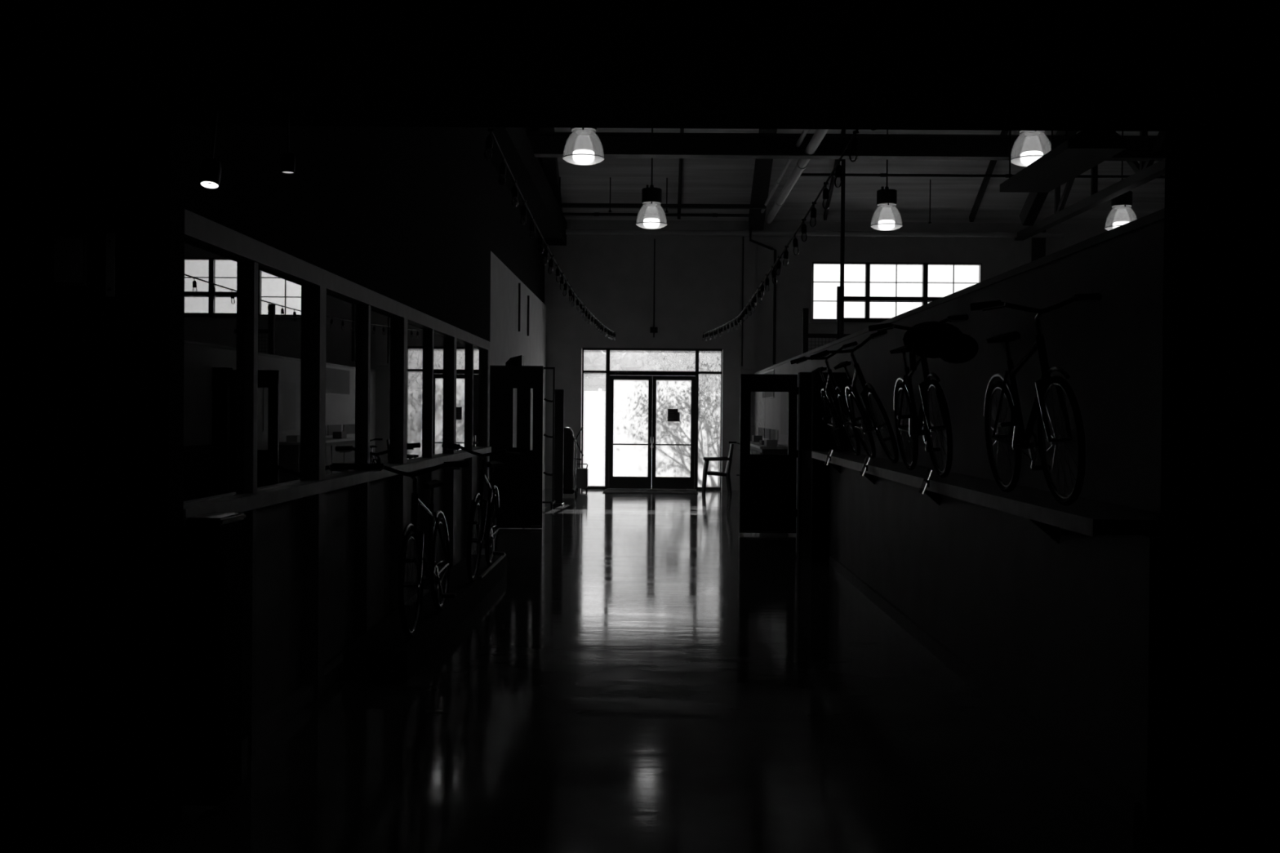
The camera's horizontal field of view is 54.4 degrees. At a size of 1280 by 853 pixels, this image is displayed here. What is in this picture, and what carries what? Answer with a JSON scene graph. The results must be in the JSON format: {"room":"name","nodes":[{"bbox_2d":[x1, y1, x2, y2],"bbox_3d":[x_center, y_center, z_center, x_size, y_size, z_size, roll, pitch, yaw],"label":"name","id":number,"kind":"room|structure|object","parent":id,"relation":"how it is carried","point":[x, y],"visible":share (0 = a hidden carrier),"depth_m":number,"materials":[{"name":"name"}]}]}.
{"room":"building hallway","nodes":[
{"label":"building hallway","id":0,"kind":"room"},
{"bbox_2d":[184,125,491,342],"bbox_3d":[-1.809,-6.202,9.506,0.180,10.570,9.300,1,1,1],"label":"wall","id":1,"kind":"structure","parent":0,"point":[402,215],"depth_m":8.25,"materials":[{"name":"black paint"}]},
{"bbox_2d":[182,208,491,754],"bbox_3d":[-1.851,0.297,9.560,0.210,2.430,9.270,1,1,1],"label":"wall","id":2,"kind":"structure","parent":1,"relation":"in","point":[299,375],"depth_m":7.00,"materials":[{"name":"black glass"}]},
{"bbox_2d":[491,127,566,245],"bbox_3d":[-1.861,-4.053,20.381,0.450,0.500,12.400,1,1,1],"label":"girder","id":3,"kind":"object","parent":1,"relation":"attached to","point":[514,143],"visible":0.5,"depth_m":19.69,"materials":[{"name":"black metal"}]},
{"bbox_2d":[562,212,754,217],"bbox_3d":[0.196,-4.298,25.256,4.250,0.072,0.076,1,1,1],"label":"pipe","id":4,"kind":"object","parent":3,"relation":"attached to","point":[595,214],"visible":0.91,"depth_m":25.23,"materials":[{"name":"grey metal"}]},
{"bbox_2d":[525,132,1165,161],"bbox_3d":[6.030,-4.324,19.299,16.250,0.340,0.260,1,1,1],"label":"cross beam","id":5,"kind":"structure","parent":3,"relation":"attached to","point":[544,144],"depth_m":19.31,"materials":[{"name":"grey metal"}]},
{"bbox_2d":[760,128,809,213],"bbox_3d":[2.441,-4.362,18.078,0.090,0.086,16.300,1,1,1],"label":"pipe","id":6,"kind":"object","parent":5,"relation":"attached to","point":[804,132],"visible":0.35,"depth_m":21.46,"materials":[{"name":"grey metal"}]},
{"bbox_2d":[764,128,828,223],"bbox_3d":[2.620,-4.260,18.078,0.180,0.171,16.300,1,1,1],"label":"pipe","id":7,"kind":"object","parent":5,"relation":"attached to","point":[802,164],"visible":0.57,"depth_m":20.91,"materials":[{"name":"grey metal"}]},
{"bbox_2d":[488,127,546,489],"bbox_3d":[-2.137,-5.106,20.373,0.180,13.000,12.400,1,1,1],"label":"wall","id":8,"kind":"structure","parent":0,"point":[506,342],"depth_m":20.73,"materials":[{"name":"paint"}]},
{"bbox_2d":[488,365,543,528],"bbox_3d":[-1.735,0.287,17.395,0.745,2.274,0.103,1,1,1],"label":"door","id":9,"kind":"structure","parent":8,"relation":"in","point":[518,482],"depth_m":17.40,"materials":[{"name":"black wood"}]},
{"bbox_2d":[518,283,520,331],"bbox_3d":[-2.046,-2.022,21.104,0.034,0.820,0.036,1,1,1],"label":"rod","id":10,"kind":"object","parent":8,"relation":"attached to","point":[519,284],"visible":1,"depth_m":21.09,"materials":[{"name":"grey metal"}]},
{"bbox_2d":[527,295,529,335],"bbox_3d":[-2.029,-2.013,22.604,0.034,0.730,0.036,1,1,1],"label":"rod","id":11,"kind":"object","parent":8,"relation":"attached to","point":[528,296],"visible":1,"depth_m":22.59,"materials":[{"name":"grey metal"}]},
{"bbox_2d":[558,203,766,208],"bbox_3d":[0.243,-4.419,24.929,4.550,0.070,0.150,1,1,1],"label":"beam","id":12,"kind":"structure","parent":8,"relation":"attached to","point":[561,205],"depth_m":24.86,"materials":[{"name":"grey metal"}]},
{"bbox_3d":[-1.754,-0.809,17.763,0.720,0.070,0.400,1,1,1],"label":"shelf","id":13,"kind":"object","parent":8,"relation":"attached to","visible":0},
{"bbox_2d":[505,355,524,365],"bbox_3d":[-1.788,-0.929,17.758,0.230,0.170,0.290,1,1,1],"label":"speaker box","id":14,"kind":"object","parent":13,"relation":"on","point":[518,360],"visible":0.85,"depth_m":17.62,"materials":[{"name":"black plastic"}]},
{"bbox_2d":[0,115,1279,846],"bbox_3d":[4.100,-5.386,4.722,20.000,14.000,0.150,1,1,1],"label":"wall header","id":15,"kind":"structure","parent":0,"point":[91,382],"depth_m":4.77,"materials":[{"name":"black paint"}]},
{"bbox_2d":[182,547,484,810],"bbox_3d":[-1.841,1.468,9.562,0.070,0.090,9.150,1,1,1],"label":"baseboard","id":16,"kind":"structure","parent":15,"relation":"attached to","point":[270,722],"depth_m":6.54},
{"bbox_2d":[0,488,1279,852],"bbox_3d":[4.120,1.639,11.922,20.000,0.200,29.900,1,1,1],"label":"floor","id":17,"kind":"structure","parent":0,"point":[642,673],"depth_m":6.27,"materials":[{"name":"concrete"}]},
{"bbox_2d":[182,511,245,805],"bbox_3d":[-1.744,0.936,5.090,0.165,1.150,0.300,1,1,1],"label":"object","id":18,"kind":"object","parent":17,"relation":"on","point":[213,541],"visible":1,"depth_m":4.96,"materials":[{"name":"black paint"}]},
{"bbox_2d":[186,511,245,525],"bbox_3d":[-1.739,0.376,5.084,0.165,0.030,0.300,0,1,1],"label":"countertop","id":19,"kind":"structure","parent":18,"relation":"on","point":[213,518],"depth_m":4.98,"materials":[{"name":"grey paint"}]},
{"bbox_2d":[360,461,468,638],"bbox_3d":[-1.389,0.782,8.466,0.681,1.123,1.711,1,1,17],"label":"bicycle","id":20,"kind":"object","parent":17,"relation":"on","point":[432,573],"visible":1,"depth_m":8.16,"materials":[{"name":"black metal"}]},
{"bbox_2d":[342,554,506,680],"bbox_3d":[-1.574,1.412,10.084,0.390,0.195,5.100,1,1,1],"label":"plinth","id":21,"kind":"object","parent":17,"relation":"on","point":[384,652],"visible":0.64,"depth_m":8.38,"materials":[{"name":"grey"}]},
{"bbox_2d":[441,443,526,582],"bbox_3d":[-1.451,0.729,11.119,0.705,1.173,1.773,0,1,-17],"label":"bicycle","id":22,"kind":"object","parent":17,"relation":"on","point":[483,527],"visible":1,"depth_m":10.79,"materials":[{"name":"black metal"}]},
{"bbox_2d":[542,367,555,508],"bbox_3d":[-1.732,0.184,21.324,0.540,2.406,0.610,1,1,1],"label":"rack","id":23,"kind":"object","parent":17,"relation":"on","point":[553,502],"visible":0.64,"depth_m":21.30,"materials":[{"name":"grey metal"}]},
{"bbox_2d":[552,389,564,506],"bbox_3d":[-1.444,0.364,21.973,0.205,2.040,0.400,1,1,1],"label":"board","id":24,"kind":"object","parent":17,"relation":"on","point":[559,393],"visible":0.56,"depth_m":21.95,"materials":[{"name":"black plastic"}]},
{"bbox_2d":[563,426,583,496],"bbox_3d":[-1.345,0.679,24.325,0.485,1.359,0.350,1,1,1],"label":"stroller","id":25,"kind":"object","parent":17,"relation":"on","point":[570,442],"visible":0.81,"depth_m":24.20,"materials":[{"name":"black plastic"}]},
{"bbox_2d":[576,463,587,491],"bbox_3d":[-1.208,1.056,25.928,0.252,0.576,0.340,1,1,1],"label":"case","id":26,"kind":"object","parent":17,"relation":"on","point":[581,473],"visible":0.93,"depth_m":25.76,"materials":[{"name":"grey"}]},
{"bbox_2d":[602,488,697,493],"bbox_3d":[0.218,1.349,25.790,1.940,0.018,1.150,1,1,1],"label":"door mat","id":27,"kind":"object","parent":17,"relation":"on","point":[606,491],"visible":1,"depth_m":25.62,"materials":[{"name":"grey"}]},
{"bbox_2d":[606,488,696,489],"bbox_3d":[0.247,1.340,26.625,1.920,0.018,0.140,1,1,1],"label":"threshold","id":28,"kind":"object","parent":17,"relation":"on","point":[606,488],"visible":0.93,"depth_m":26.56,"materials":[{"name":"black metal"}]},
{"bbox_2d":[702,443,733,494],"bbox_3d":[1.597,0.844,25.544,0.626,1.063,0.592,1,1,1],"label":"armchair","id":29,"kind":"object","parent":17,"relation":"on","point":[727,471],"visible":0.98,"depth_m":25.28,"materials":[{"name":"black wood"}]},
{"bbox_2d":[728,441,739,475],"bbox_3d":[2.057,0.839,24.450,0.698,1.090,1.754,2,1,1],"label":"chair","id":30,"kind":"object","parent":17,"relation":"on","point":[731,442],"visible":0.04,"depth_m":24.09,"materials":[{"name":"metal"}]},
{"bbox_2d":[750,441,787,454],"bbox_3d":[2.145,0.834,21.537,0.460,1.070,3.700,1,1,1],"label":"countertop","id":31,"kind":"structure","parent":17,"relation":"on","point":[755,447],"depth_m":19.73,"materials":[{"name":"grey"}]},
{"bbox_2d":[751,435,762,442],"bbox_3d":[2.155,0.224,22.881,0.160,0.122,0.400,1,1,1],"label":"carton","id":32,"kind":"object","parent":31,"relation":"on","point":[755,438],"visible":0.82,"depth_m":22.68,"materials":[{"name":"grey cardboard"}]},
{"bbox_2d":[759,440,764,444],"bbox_3d":[2.133,0.269,20.981,0.200,0.072,0.400,1,1,1],"label":"carton","id":33,"kind":"object","parent":31,"relation":"on","point":[762,442],"visible":0.44,"depth_m":20.85,"materials":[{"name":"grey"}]},
{"bbox_2d":[764,439,777,446],"bbox_3d":[2.124,0.263,20.181,0.180,0.102,0.400,1,1,1],"label":"carton","id":34,"kind":"object","parent":31,"relation":"on","point":[768,442],"visible":1,"depth_m":19.98,"materials":[{"name":"grey cardboard"}]},
{"bbox_2d":[839,129,845,338],"bbox_3d":[3.390,-2.924,20.833,0.067,8.722,0.070,1,1,1],"label":"pole","id":35,"kind":"object","parent":17,"relation":"on","point":[843,131],"visible":0.48,"depth_m":20.81,"materials":[{"name":"grey metal"}]},
{"bbox_2d":[802,286,942,353],"bbox_3d":[4.447,-0.450,20.947,3.435,3.790,0.100,1,1,1],"label":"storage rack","id":36,"kind":"object","parent":17,"relation":"on","point":[806,335],"visible":0.26,"depth_m":20.91,"materials":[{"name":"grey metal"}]},
{"bbox_2d":[0,0,1279,123],"bbox_3d":[4.020,-1.194,0.817,20.000,0.200,7.750,1,1,1],"label":"ceiling","id":37,"kind":"structure","parent":0,"point":[986,60],"depth_m":3.92,"materials":[{"name":"black paint"}]},
{"bbox_2d":[200,104,221,188],"bbox_3d":[-1.536,-1.016,4.477,0.075,0.315,0.101,1,1,31],"label":"spotlight","id":38,"kind":"object","parent":37,"relation":"hanging from","point":[211,168],"visible":1,"depth_m":4.45,"materials":[{"name":"black plastic"}]},
{"bbox_2d":[280,100,295,173],"bbox_3d":[-1.273,-1.049,4.504,0.052,0.260,0.052,1,1,1],"label":"spotlight","id":39,"kind":"object","parent":37,"relation":"hanging from","point":[287,158],"visible":1,"depth_m":4.49,"materials":[{"name":"black plastic"}]},
{"bbox_2d":[544,219,1112,490],"bbox_3d":[4.315,-1.717,26.661,20.000,6.200,0.250,1,1,1],"label":"wall","id":40,"kind":"structure","parent":0,"point":[698,278],"depth_m":26.56,"materials":[{"name":"grey paint"}]},
{"bbox_2d":[471,127,615,340],"bbox_3d":[-0.739,-1.694,15.738,0.119,0.547,21.651,1,1,1],"label":"string lights","id":41,"kind":"object","parent":40,"relation":"hanging from","point":[489,140],"visible":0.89,"depth_m":10.29,"materials":[{"name":"black"}]},
{"bbox_2d":[581,347,722,490],"bbox_3d":[0.250,-0.161,26.638,3.000,3.020,0.122,1,1,1],"label":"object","id":42,"kind":"structure","parent":40,"relation":"in","point":[595,406],"depth_m":26.63,"materials":[{"name":"clear glass"}]},
{"bbox_2d":[608,375,652,488],"bbox_3d":[-0.200,0.118,26.590,0.912,2.415,0.174,1,1,1],"label":"door","id":43,"kind":"structure","parent":42,"relation":"attached to","point":[630,430],"depth_m":26.65,"materials":[{"name":"clear glass"}]},
{"bbox_2d":[651,375,695,488],"bbox_3d":[0.714,0.126,26.579,0.912,2.415,0.174,1,1,1],"label":"door","id":44,"kind":"structure","parent":42,"relation":"attached to","point":[673,463],"depth_m":26.63,"materials":[{"name":"clear glass"}]},
{"bbox_2d":[667,408,679,421],"bbox_3d":[0.721,-0.242,26.631,0.260,0.270,0.006,1,1,1],"label":"notice","id":45,"kind":"object","parent":44,"relation":"attached to","point":[673,414],"visible":1,"depth_m":26.63,"materials":[{"name":"grey paper"}]},
{"bbox_2d":[649,239,657,337],"bbox_3d":[0.304,-2.950,26.539,0.160,2.100,0.060,1,1,1],"label":"conduit","id":46,"kind":"object","parent":40,"relation":"attached to","point":[653,330],"visible":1,"depth_m":26.53,"materials":[{"name":"grey metal"}]},
{"bbox_2d":[741,226,755,368],"bbox_3d":[2.317,-2.732,26.498,0.270,3.000,0.100,1,1,1],"label":"pilaster","id":47,"kind":"object","parent":40,"relation":"attached to","point":[749,247],"visible":0.71,"depth_m":26.45,"materials":[{"name":"grey paint"}]},
{"bbox_2d":[741,236,743,366],"bbox_3d":[2.180,-2.658,26.436,0.027,2.750,0.028,1,1,1],"label":"conduit","id":48,"kind":"object","parent":47,"relation":"attached to","point":[743,237],"visible":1,"depth_m":26.42,"materials":[{"name":"grey metal"}]},
{"bbox_2d":[749,227,776,364],"bbox_3d":[2.616,-2.755,26.304,0.685,2.856,0.202,0,1,-25],"label":"pipe","id":49,"kind":"object","parent":40,"relation":"attached to","point":[750,228],"visible":1,"depth_m":26.48,"materials":[{"name":"grey metal"}]},
{"bbox_2d":[702,129,875,340],"bbox_3d":[1.368,-1.676,15.714,0.219,0.547,21.651,0,1,0],"label":"string lights","id":50,"kind":"object","parent":40,"relation":"hanging from","point":[854,140],"visible":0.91,"depth_m":10.27,"materials":[{"name":"black"}]},
{"bbox_2d":[808,262,982,323],"bbox_3d":[5.468,-2.845,26.521,3.700,1.290,0.180,1,1,1],"label":"window","id":51,"kind":"structure","parent":40,"relation":"in","point":[925,282],"depth_m":26.50,"materials":[{"name":"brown metal"}]},
{"bbox_2d":[1031,230,1045,261],"bbox_3d":[8.434,-1.379,26.418,0.250,5.600,0.150,1,1,1],"label":"column","id":52,"kind":"structure","parent":40,"relation":"attached to","point":[1038,244],"depth_m":26.32,"materials":[{"name":"grey metal"}]},
{"bbox_2d":[533,127,1164,223],"bbox_3d":[4.203,-8.035,11.769,20.400,8.280,30.200,1,1,1],"label":"ceiling","id":53,"kind":"structure","parent":0,"point":[704,180],"depth_m":25.51,"materials":[{"name":"black metal"}]},
{"bbox_2d":[537,127,562,211],"bbox_3d":[-1.802,-7.016,21.149,0.260,5.779,10.567,1,1,1],"label":"rafter","id":54,"kind":"object","parent":53,"relation":"attached to","point":[550,166],"depth_m":24.62,"materials":[{"name":"grey metal"}]},
{"bbox_2d":[562,128,604,164],"bbox_3d":[-0.746,-6.455,16.942,0.584,5.744,0.584,1,1,1],"label":"pendant lamp","id":55,"kind":"object","parent":53,"relation":"hanging from","point":[580,157],"visible":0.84,"depth_m":16.92,"materials":[{"name":"plastic"}]},
{"bbox_2d":[608,177,611,212],"bbox_3d":[-0.606,-4.701,25.260,0.065,0.712,0.065,1,1,23],"label":"sprinkler","id":56,"kind":"object","parent":53,"relation":"hanging from","point":[610,210],"visible":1,"depth_m":25.25,"materials":[{"name":"grey metal"}]},
{"bbox_2d":[635,128,667,229],"bbox_3d":[0.222,-5.001,22.628,0.584,2.792,0.584,1,1,1],"label":"pendant lamp","id":57,"kind":"object","parent":53,"relation":"hanging from","point":[651,196],"visible":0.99,"depth_m":22.54,"materials":[{"name":"plastic"}]},
{"bbox_2d":[677,128,684,219],"bbox_3d":[0.789,-7.114,21.119,0.070,5.566,10.456,1,1,1],"label":"rafter","id":58,"kind":"object","parent":53,"relation":"attached to","point":[682,130],"visible":0.33,"depth_m":25.21,"materials":[{"name":"grey metal"}]},
{"bbox_2d":[748,128,777,230],"bbox_3d":[2.418,-6.979,21.102,0.300,5.779,10.567,1,1,1],"label":"rafter","id":59,"kind":"object","parent":53,"relation":"attached to","point":[762,167],"visible":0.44,"depth_m":25.01,"materials":[{"name":"grey metal"}]},
{"bbox_2d":[823,130,841,220],"bbox_3d":[3.879,-7.087,21.084,0.060,5.566,10.456,1,1,1],"label":"rafter","id":60,"kind":"object","parent":53,"relation":"attached to","point":[833,179],"visible":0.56,"depth_m":25.44,"materials":[{"name":"grey metal"}]},
{"bbox_2d":[870,129,902,231],"bbox_3d":[4.487,-4.964,22.580,0.584,2.792,0.584,1,1,1],"label":"pendant lamp","id":61,"kind":"object","parent":53,"relation":"hanging from","point":[886,197],"visible":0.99,"depth_m":22.48,"materials":[{"name":"plastic"}]},
{"bbox_2d":[928,179,931,223],"bbox_3d":[5.873,-4.549,25.189,0.065,0.902,0.065,1,1,23],"label":"sprinkler","id":62,"kind":"object","parent":53,"relation":"hanging from","point":[930,222],"visible":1,"depth_m":25.18,"materials":[{"name":"grey metal"}]},
{"bbox_2d":[968,130,1008,222],"bbox_3d":[6.958,-7.050,21.049,0.080,5.584,10.465,1,1,1],"label":"rafter","id":63,"kind":"object","parent":53,"relation":"attached to","point":[992,164],"visible":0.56,"depth_m":25.30,"materials":[{"name":"grey metal"}]},
{"bbox_2d":[1010,130,1051,166],"bbox_3d":[5.346,-6.412,16.874,0.584,5.724,0.584,1,1,1],"label":"pendant lamp","id":64,"kind":"object","parent":53,"relation":"hanging from","point":[1026,158],"visible":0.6,"depth_m":16.90,"materials":[{"name":"plastic"}]},
{"bbox_2d":[1018,130,1077,226],"bbox_3d":[7.207,-4.786,21.370,0.200,2.303,2.786,0,1,-7],"label":"brace","id":65,"kind":"object","parent":53,"relation":"attached to","point":[1034,202],"visible":0.36,"depth_m":22.30,"materials":[{"name":"grey metal"}]},
{"bbox_2d":[1000,130,1126,192],"bbox_3d":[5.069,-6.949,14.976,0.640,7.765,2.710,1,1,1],"label":"air duct","id":66,"kind":"object","parent":53,"relation":"hanging from","point":[1086,149],"visible":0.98,"depth_m":14.48,"materials":[{"name":"grey metal"}]},
{"bbox_2d":[1014,130,1165,240],"bbox_3d":[7.945,-4.680,18.113,0.180,1.650,16.500,1,1,1],"label":"roof truss","id":67,"kind":"object","parent":53,"relation":"attached to","point":[1145,171],"visible":0.27,"depth_m":21.69,"materials":[{"name":"grey metal"}]},
{"bbox_2d":[800,173,1164,178],"bbox_3d":[7.535,-4.398,21.871,9.500,0.065,0.068,1,1,1],"label":"pipe","id":68,"kind":"object","parent":67,"relation":"attached to","point":[881,175],"visible":0.49,"depth_m":21.88,"materials":[{"name":"grey metal"}]},
{"bbox_2d":[1104,131,1137,231],"bbox_3d":[8.737,-4.927,22.532,0.584,2.792,0.584,1,1,1],"label":"pendant lamp","id":69,"kind":"object","parent":53,"relation":"hanging from","point":[1124,201],"visible":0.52,"depth_m":22.45,"materials":[{"name":"plastic"}]},
{"bbox_2d":[754,219,1164,523],"bbox_3d":[2.385,0.248,15.727,0.120,2.470,21.700,1,1,1],"label":"wall","id":70,"kind":"structure","parent":0,"point":[1110,348],"depth_m":6.52,"materials":[{"name":"paint"}]},
{"bbox_2d":[758,427,764,438],"bbox_3d":[2.420,0.122,24.802,0.015,0.190,1.350,1,1,1],"label":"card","id":71,"kind":"object","parent":70,"relation":"attached to","point":[761,430],"visible":0.79,"depth_m":24.57,"materials":[{"name":"grey paper"}]},
{"bbox_2d":[764,428,770,439],"bbox_3d":[2.405,0.136,23.447,0.015,0.190,0.960,1,1,1],"label":"card","id":72,"kind":"object","parent":70,"relation":"attached to","point":[767,431],"visible":0.86,"depth_m":23.33,"materials":[{"name":"grey paper"}]},
{"bbox_2d":[762,368,774,374],"bbox_3d":[2.412,-0.989,23.299,0.018,0.094,2.335,1,1,1],"label":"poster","id":73,"kind":"object","parent":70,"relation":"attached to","point":[772,371],"depth_m":22.77,"materials":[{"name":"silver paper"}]},
{"bbox_2d":[738,373,798,533],"bbox_3d":[1.740,0.366,16.786,0.784,2.140,0.162,1,1,1],"label":"door","id":74,"kind":"structure","parent":70,"relation":"in","point":[767,482],"depth_m":16.77,"materials":[{"name":"black wood"}]},
{"bbox_2d":[762,391,774,399],"bbox_3d":[2.408,-0.593,23.262,0.018,0.135,2.336,1,1,1],"label":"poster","id":75,"kind":"object","parent":70,"relation":"attached to","point":[768,395],"depth_m":23.23,"materials":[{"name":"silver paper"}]},
{"bbox_2d":[770,429,774,439],"bbox_3d":[2.394,0.146,22.482,0.015,0.190,0.670,1,1,1],"label":"card","id":76,"kind":"object","parent":70,"relation":"attached to","point":[772,431],"visible":0.64,"depth_m":22.37,"materials":[{"name":"grey paper"}]},
{"bbox_2d":[773,429,776,439],"bbox_3d":[2.388,0.152,21.972,0.015,0.190,0.190,1,1,1],"label":"paper slip","id":77,"kind":"object","parent":70,"relation":"attached to","point":[775,434],"visible":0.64,"depth_m":21.91,"materials":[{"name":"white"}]},
{"bbox_2d":[780,391,788,435],"bbox_3d":[2.371,-0.264,20.148,0.015,0.800,1.750,1,1,1],"label":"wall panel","id":78,"kind":"object","parent":70,"relation":"attached to","point":[784,395],"visible":0.43,"depth_m":20.42,"materials":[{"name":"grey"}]},
{"bbox_2d":[796,372,812,536],"bbox_3d":[2.238,0.370,16.816,0.195,2.200,0.230,1,1,1],"label":"door frame","id":79,"kind":"structure","parent":70,"relation":"attached to","point":[805,379],"depth_m":16.70,"materials":[{"name":"black paint"}]},
{"bbox_2d":[754,208,1164,373],"bbox_3d":[2.395,-1.007,15.714,0.150,0.040,21.700,1,1,1],"label":"trim","id":80,"kind":"structure","parent":70,"relation":"on","point":[1158,215],"depth_m":7.16,"materials":[{"name":"black wood"}]},
{"bbox_2d":[828,465,1159,831],"bbox_3d":[2.141,0.969,9.327,0.190,1.160,8.880,1,1,1],"label":"wall","id":81,"kind":"structure","parent":0,"point":[1068,630],"depth_m":6.36,"materials":[{"name":"black paint"}]},
{"bbox_2d":[829,555,1141,827],"bbox_3d":[2.026,1.499,9.244,0.030,0.100,8.600,1,1,1],"label":"baseboard","id":82,"kind":"structure","parent":81,"relation":"attached to","point":[1117,798],"depth_m":6.50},
{"bbox_2d":[811,451,1160,543],"bbox_3d":[2.048,0.426,9.337,0.404,0.205,8.810,1,1,1],"label":"display shelf","id":83,"kind":"object","parent":81,"relation":"attached to","point":[1091,517],"visible":0.92,"depth_m":6.14,"materials":[{"name":"grey wood"}]},
{"bbox_2d":[790,341,860,455],"bbox_3d":[1.900,-0.290,12.807,0.693,1.143,1.734,1,1,8],"label":"bicycle","id":84,"kind":"object","parent":83,"relation":"on","point":[838,420],"visible":0.93,"depth_m":12.49,"materials":[{"name":"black metal"}]},
{"bbox_2d":[824,448,833,465],"bbox_3d":[1.849,0.302,12.184,0.089,0.162,0.040,1,1,1],"label":"wheel stop","id":85,"kind":"object","parent":83,"relation":"attached to","point":[828,457],"visible":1,"depth_m":12.17,"materials":[{"name":"metal"}]},
{"bbox_2d":[809,329,898,462],"bbox_3d":[1.869,-0.271,11.007,0.736,1.142,1.736,1,1,7],"label":"bicycle","id":86,"kind":"object","parent":83,"relation":"on","point":[868,417],"visible":1,"depth_m":10.67,"materials":[{"name":"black metal"}]},
{"bbox_2d":[859,456,871,475],"bbox_3d":[1.825,0.324,10.084,0.089,0.162,0.040,1,1,1],"label":"wheel stop","id":87,"kind":"object","parent":83,"relation":"attached to","point":[864,468],"visible":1,"depth_m":10.07,"materials":[{"name":"metal"}]},
{"bbox_2d":[868,314,968,477],"bbox_3d":[1.955,-0.213,8.580,0.629,1.079,1.586,1,1,20],"label":"bicycle","id":88,"kind":"object","parent":83,"relation":"on","point":[917,424],"visible":0.98,"depth_m":8.34,"materials":[{"name":"grey paint"}]},
{"bbox_2d":[902,321,978,370],"bbox_3d":[1.946,-0.517,8.035,0.503,0.323,0.268,0,1,-12],"label":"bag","id":89,"kind":"object","parent":88,"relation":"hanging from","point":[945,341],"visible":1,"depth_m":7.94,"materials":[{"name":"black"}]},
{"bbox_2d":[919,468,933,494],"bbox_3d":[1.800,0.347,7.834,0.089,0.162,0.040,1,1,1],"label":"wheel stop","id":90,"kind":"object","parent":83,"relation":"attached to","point":[926,483],"visible":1,"depth_m":7.82,"materials":[{"name":"metal"}]},
{"bbox_2d":[970,293,1102,506],"bbox_3d":[1.935,-0.138,6.076,0.582,0.982,1.463,1,1,19],"label":"bicycle","id":91,"kind":"object","parent":83,"relation":"on","point":[1021,437],"visible":1,"depth_m":5.85,"materials":[{"name":"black metal"}]},
{"label":"outside","id":92,"kind":"structure","parent":0,"visible":0},
{"bbox_3d":[1.042,0.805,93.433,120.000,0.280,133.150,1,1,1],"label":"ground","id":93,"kind":"structure","parent":92,"visible":0},
{"bbox_2d":[583,350,610,378],"bbox_3d":[-5.017,-2.706,91.908,5.781,6.692,6.512,1,1,1],"label":"street tree","id":94,"kind":"object","parent":93,"relation":"on","point":[593,360],"visible":0.06,"depth_m":89.88,"materials":[{"name":"grey plant"}]},
{"bbox_2d":[609,351,684,376],"bbox_3d":[0.534,-2.717,95.938,6.326,6.725,6.766,1,1,1],"label":"street tree","id":95,"kind":"object","parent":93,"relation":"on","point":[625,360],"visible":0.3,"depth_m":93.39,"materials":[{"name":"grey plant"}]},
{"bbox_2d":[583,377,717,391],"bbox_3d":[-7.331,-1.121,81.081,24.100,3.750,12.600,1,1,1],"label":"building","id":96,"kind":"structure","parent":93,"relation":"on","point":[589,384],"depth_m":74.72,"materials":[{"name":"grey"}]},
{"bbox_2d":[595,350,720,380],"bbox_3d":[1.784,-6.443,153.930,180.000,13.100,8.000,1,1,1],"label":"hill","id":97,"kind":"structure","parent":93,"relation":"on","point":[603,376],"depth_m":149.97,"materials":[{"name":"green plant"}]},
{"bbox_2d":[635,351,720,391],"bbox_3d":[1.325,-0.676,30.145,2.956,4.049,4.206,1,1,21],"label":"tree","id":98,"kind":"object","parent":93,"relation":"on","point":[686,368],"visible":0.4,"depth_m":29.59,"materials":[{"name":"grey plant"}]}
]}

